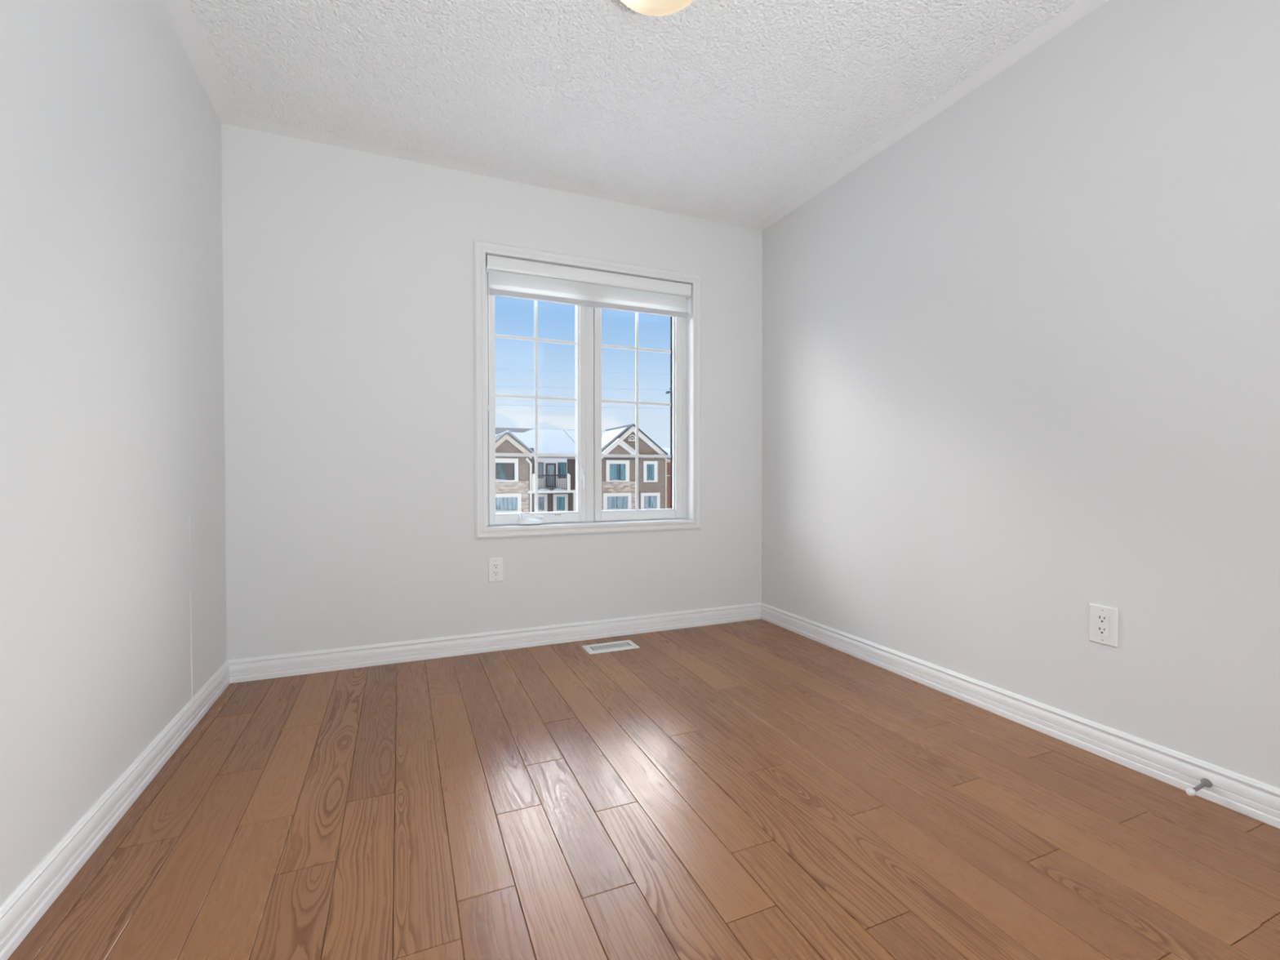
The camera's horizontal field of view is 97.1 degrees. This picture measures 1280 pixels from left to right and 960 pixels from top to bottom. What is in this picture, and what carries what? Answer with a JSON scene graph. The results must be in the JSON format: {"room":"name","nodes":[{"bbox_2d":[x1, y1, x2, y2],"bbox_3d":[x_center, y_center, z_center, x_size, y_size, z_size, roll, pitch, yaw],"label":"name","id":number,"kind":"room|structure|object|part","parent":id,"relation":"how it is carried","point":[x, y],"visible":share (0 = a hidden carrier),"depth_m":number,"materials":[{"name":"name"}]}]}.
{"room":"empty bedroom","nodes":[
{"label":"empty bedroom","id":0,"kind":"room"},
{"bbox_2d":[0,0,226,906],"bbox_3d":[-1.266,-0.279,1.025,0.122,2.500,3.410,0,1,-23],"label":"wall","id":1,"kind":"structure","parent":0,"point":[113,555],"depth_m":1.44,"materials":[{"name":"white paint"}]},
{"bbox_2d":[0,660,230,959],"bbox_3d":[-1.173,0.862,0.992,0.015,0.100,3.250,0,1,-23],"label":"baseboard","id":2,"kind":"structure","parent":1,"relation":"attached to","point":[21,911],"depth_m":1.38,"materials":[{"name":"white paint"}]},
{"bbox_2d":[221,123,762,660],"bbox_3d":[-0.554,-0.307,3.092,2.809,2.500,0.160,0,1,-23],"label":"wall","id":3,"kind":"structure","parent":0,"point":[348,273],"depth_m":2.75,"materials":[{"name":"white paint"}]},
{"bbox_2d":[227,602,761,683],"bbox_3d":[-0.520,0.834,3.027,2.809,0.100,0.014,0,1,-23],"label":"baseboard","id":4,"kind":"structure","parent":3,"relation":"attached to","point":[246,669],"depth_m":2.88,"materials":[{"name":"white paint"}]},
{"bbox_2d":[488,557,503,582],"bbox_3d":[-0.747,0.466,2.929,0.076,0.124,0.009,0,1,-23],"label":"electrical outlet","id":5,"kind":"object","parent":3,"relation":"attached to","point":[495,566],"visible":1,"depth_m":2.93,"materials":[{"name":"white plastic"}]},
{"bbox_2d":[492,563,499,577],"bbox_3d":[-0.746,0.466,2.926,0.037,0.069,0.003,0,1,-23],"label":"receptacle","id":6,"kind":"object","parent":5,"relation":"attached to","point":[495,566],"depth_m":2.92,"materials":[{"name":"white plastic"}]},
{"bbox_2d":[473,239,701,539],"bbox_3d":[-0.266,-0.462,3.197,1.313,1.523,0.160,0,1,-23],"label":"window","id":7,"kind":"structure","parent":3,"relation":"in","point":[684,513],"depth_m":3.20,"materials":[{"name":"white paint"}]},
{"bbox_3d":[-0.592,0.191,3.043,0.120,0.038,0.034,0,1,-6],"label":"crank arm","id":8,"kind":"part","parent":7,"relation":"part of","materials":[{"name":"white plastic"}]},
{"bbox_2d":[494,300,576,512],"bbox_3d":[-0.572,-0.457,3.122,0.454,1.271,0.006,0,1,-23],"label":"grille","id":9,"kind":"object","parent":7,"relation":"attached to","point":[535,339],"depth_m":3.12,"materials":[{"name":"white plastic"}]},
{"bbox_3d":[-0.563,-0.453,3.110,0.536,1.377,0.059,0,1,-23],"label":"sash","id":10,"kind":"part","parent":7,"relation":"part of","materials":[{"name":"white plastic"}]},
{"bbox_3d":[-0.317,-0.032,3.182,0.025,0.072,0.011,0,1,-23],"label":"lock plate","id":11,"kind":"part","parent":7,"relation":"part of","materials":[{"name":"white plastic"}]},
{"bbox_3d":[-0.313,0.005,3.171,0.015,0.091,0.028,0,1,-23],"label":"lock lever","id":12,"kind":"part","parent":7,"relation":"part of","materials":[{"name":"white plastic"}]},
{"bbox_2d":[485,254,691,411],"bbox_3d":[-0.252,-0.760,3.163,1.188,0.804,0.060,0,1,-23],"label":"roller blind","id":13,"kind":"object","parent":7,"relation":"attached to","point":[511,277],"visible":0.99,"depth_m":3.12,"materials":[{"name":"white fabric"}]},
{"bbox_3d":[-0.784,-0.733,2.914,0.014,0.732,0.005,0,1,-16],"label":"bead chain","id":14,"kind":"part","parent":13,"relation":"part of","materials":[{"name":"white paint"}]},
{"bbox_3d":[-0.255,-0.980,3.156,1.164,0.028,0.028,0,1,-23],"label":"rail","id":15,"kind":"part","parent":13,"relation":"part of","materials":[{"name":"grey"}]},
{"bbox_2d":[601,312,671,509],"bbox_3d":[-0.020,-0.460,3.357,0.460,1.271,0.006,0,1,-23],"label":"grille","id":16,"kind":"object","parent":7,"relation":"attached to","point":[637,348],"depth_m":3.36,"materials":[{"name":"white plastic"}]},
{"bbox_3d":[-0.013,-0.456,3.343,0.554,1.377,0.059,0,1,-23],"label":"sash","id":17,"kind":"part","parent":7,"relation":"part of","materials":[{"name":"white plastic"}]},
{"bbox_2d":[158,0,1108,231],"bbox_3d":[0.344,-1.589,0.958,3.049,0.120,4.760,0,1,-23],"label":"ceiling","id":18,"kind":"structure","parent":0,"point":[737,113],"depth_m":2.18,"materials":[{"name":"white paint"}]},
{"bbox_2d":[620,0,693,16],"bbox_3d":[0.052,-1.491,1.681,0.300,0.095,0.308,0,1,-23],"label":"ceiling light","id":19,"kind":"object","parent":18,"relation":"attached to","point":[647,7],"visible":1,"depth_m":1.74,"materials":[{"name":"beige glass"}]},
{"bbox_2d":[7,618,1279,959],"bbox_3d":[0.373,0.942,0.927,3.009,0.060,4.620,0,1,-23],"label":"floor","id":20,"kind":"structure","parent":0,"point":[753,789],"depth_m":1.48,"materials":[{"name":"brown wood"}]},
{"bbox_2d":[581,640,639,654],"bbox_3d":[-0.156,0.882,2.990,0.278,0.006,0.140,0,1,-23],"label":"floor vent","id":21,"kind":"object","parent":20,"relation":"in","point":[627,644],"visible":1,"depth_m":2.98,"materials":[{"name":"white metal"}]},
{"bbox_2d":[761,0,1279,788],"bbox_3d":[1.693,-0.288,1.548,0.120,2.500,4.760,0,1,-23],"label":"wall","id":22,"kind":"structure","parent":0,"point":[1020,359],"depth_m":1.94,"materials":[{"name":"white paint"}]},
{"bbox_2d":[760,602,1279,829],"bbox_3d":[1.399,0.846,2.084,0.014,0.100,3.250,0,1,-23],"label":"baseboard","id":23,"kind":"structure","parent":22,"relation":"attached to","point":[1255,799],"depth_m":1.93,"materials":[{"name":"white paint"}]},
{"bbox_2d":[1088,603,1118,647],"bbox_3d":[1.504,0.472,1.837,0.009,0.124,0.080,0,1,-23],"label":"electrical outlet","id":24,"kind":"object","parent":22,"relation":"attached to","point":[1103,620],"visible":1,"depth_m":1.83,"materials":[{"name":"white plastic"}]},
{"bbox_2d":[1095,613,1109,637],"bbox_3d":[1.502,0.472,1.836,0.003,0.069,0.037,0,1,-23],"label":"receptacle","id":25,"kind":"object","parent":24,"relation":"attached to","point":[1102,620],"depth_m":1.83,"materials":[{"name":"white plastic"}]},
{"bbox_2d":[1185,777,1213,795],"bbox_3d":[1.560,0.859,1.581,0.096,0.030,0.025,0,1,-23],"label":"door stop","id":26,"kind":"object","parent":22,"relation":"attached to","point":[1205,782],"visible":1,"depth_m":1.58,"materials":[{"name":"silver metal"}]},
{"bbox_3d":[1.568,0.860,1.584,0.078,0.025,0.025,-6,3,-23],"label":"post","id":27,"kind":"part","parent":26,"relation":"part of","materials":[{"name":"silver metal"}]},
{"label":"outside","id":28,"kind":"structure","parent":0,"visible":0},
{"bbox_3d":[-2.648,6.368,68.483,170.000,0.300,118.000,0,1,-23],"label":"ground","id":29,"kind":"structure","parent":28,"visible":0},
{"bbox_2d":[495,427,575,513],"bbox_3d":[-11.397,1.021,47.904,10.152,10.948,12.910,0,1,-23],"label":"townhouse","id":30,"kind":"structure","parent":29,"relation":"on","point":[514,475],"depth_m":43.38,"materials":[{"name":"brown brick"}]},
{"bbox_3d":[-10.353,-0.633,41.627,2.200,1.277,0.060,0,1,-23],"label":"pane","id":31,"kind":"part","parent":30,"relation":"part of","materials":[{"name":"clear glass"}]},
{"bbox_3d":[-10.206,1.770,41.612,2.345,0.991,0.060,0,1,-23],"label":"pane","id":32,"kind":"part","parent":30,"relation":"part of","materials":[{"name":"clear glass"}]},
{"bbox_3d":[-7.804,-0.750,44.110,0.443,1.136,0.060,0,1,-23],"label":"pane","id":33,"kind":"part","parent":30,"relation":"part of","materials":[{"name":"grey glass"}]},
{"bbox_3d":[-7.799,1.843,44.266,0.544,1.063,0.060,0,1,-23],"label":"pane","id":34,"kind":"part","parent":30,"relation":"part of","materials":[{"name":"grey glass"}]},
{"bbox_3d":[-7.006,-0.367,44.432,0.815,1.875,0.100,0,1,-23],"label":"door","id":35,"kind":"part","parent":30,"relation":"part of","materials":[{"name":"grey"}]},
{"bbox_3d":[-7.016,-0.360,44.445,0.629,1.736,0.070,0,1,-23],"label":"pane","id":36,"kind":"part","parent":30,"relation":"part of","materials":[{"name":"clear glass"}]},
{"bbox_3d":[-6.818,0.145,42.954,2.622,1.105,0.060,0,1,-23],"label":"railing","id":37,"kind":"part","parent":30,"relation":"part of","materials":[{"name":"grey metal"}]},
{"bbox_3d":[-6.328,1.867,44.891,0.677,1.078,0.060,0,1,-23],"label":"pane","id":38,"kind":"part","parent":30,"relation":"part of","materials":[{"name":"teal glass"}]},
{"bbox_3d":[-6.172,-0.760,44.803,0.587,1.136,0.060,0,1,-23],"label":"pane","id":39,"kind":"part","parent":30,"relation":"part of","materials":[{"name":"teal glass"}]},
{"bbox_2d":[563,423,670,510],"bbox_3d":[-2.705,0.890,51.763,8.746,11.097,12.600,0,1,-23],"label":"townhouse","id":40,"kind":"structure","parent":29,"relation":"on","point":[618,473],"depth_m":46.44,"materials":[{"name":"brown brick"}]},
{"bbox_3d":[-1.851,1.833,45.814,1.800,1.024,0.060,0,1,-23],"label":"pane","id":41,"kind":"part","parent":40,"relation":"part of","materials":[{"name":"clear glass"}]},
{"bbox_3d":[-1.850,-0.636,45.891,1.395,1.343,0.060,0,1,-23],"label":"pane","id":42,"kind":"part","parent":40,"relation":"part of","materials":[{"name":"teal glass"}]},
{"bbox_3d":[0.837,1.847,47.065,1.166,1.048,0.060,0,1,-23],"label":"pane","id":43,"kind":"part","parent":40,"relation":"part of","materials":[{"name":"clear glass"}]},
{"bbox_3d":[0.828,-0.639,47.029,0.685,1.354,0.060,0,1,-23],"label":"pane","id":44,"kind":"part","parent":40,"relation":"part of","materials":[{"name":"teal glass"}]},
{"bbox_3d":[2.190,2.269,47.634,0.104,8.445,0.060,0,1,-23],"label":"corner trim","id":45,"kind":"part","parent":40,"relation":"part of","materials":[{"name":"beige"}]},
{"bbox_2d":[666,459,670,508],"bbox_3d":[1.906,2.321,51.893,2.351,8.227,7.200,0,1,-23],"label":"brick building","id":46,"kind":"structure","parent":29,"relation":"on","point":[668,460],"depth_m":48.41,"materials":[{"name":"brown brick"}]}
]}

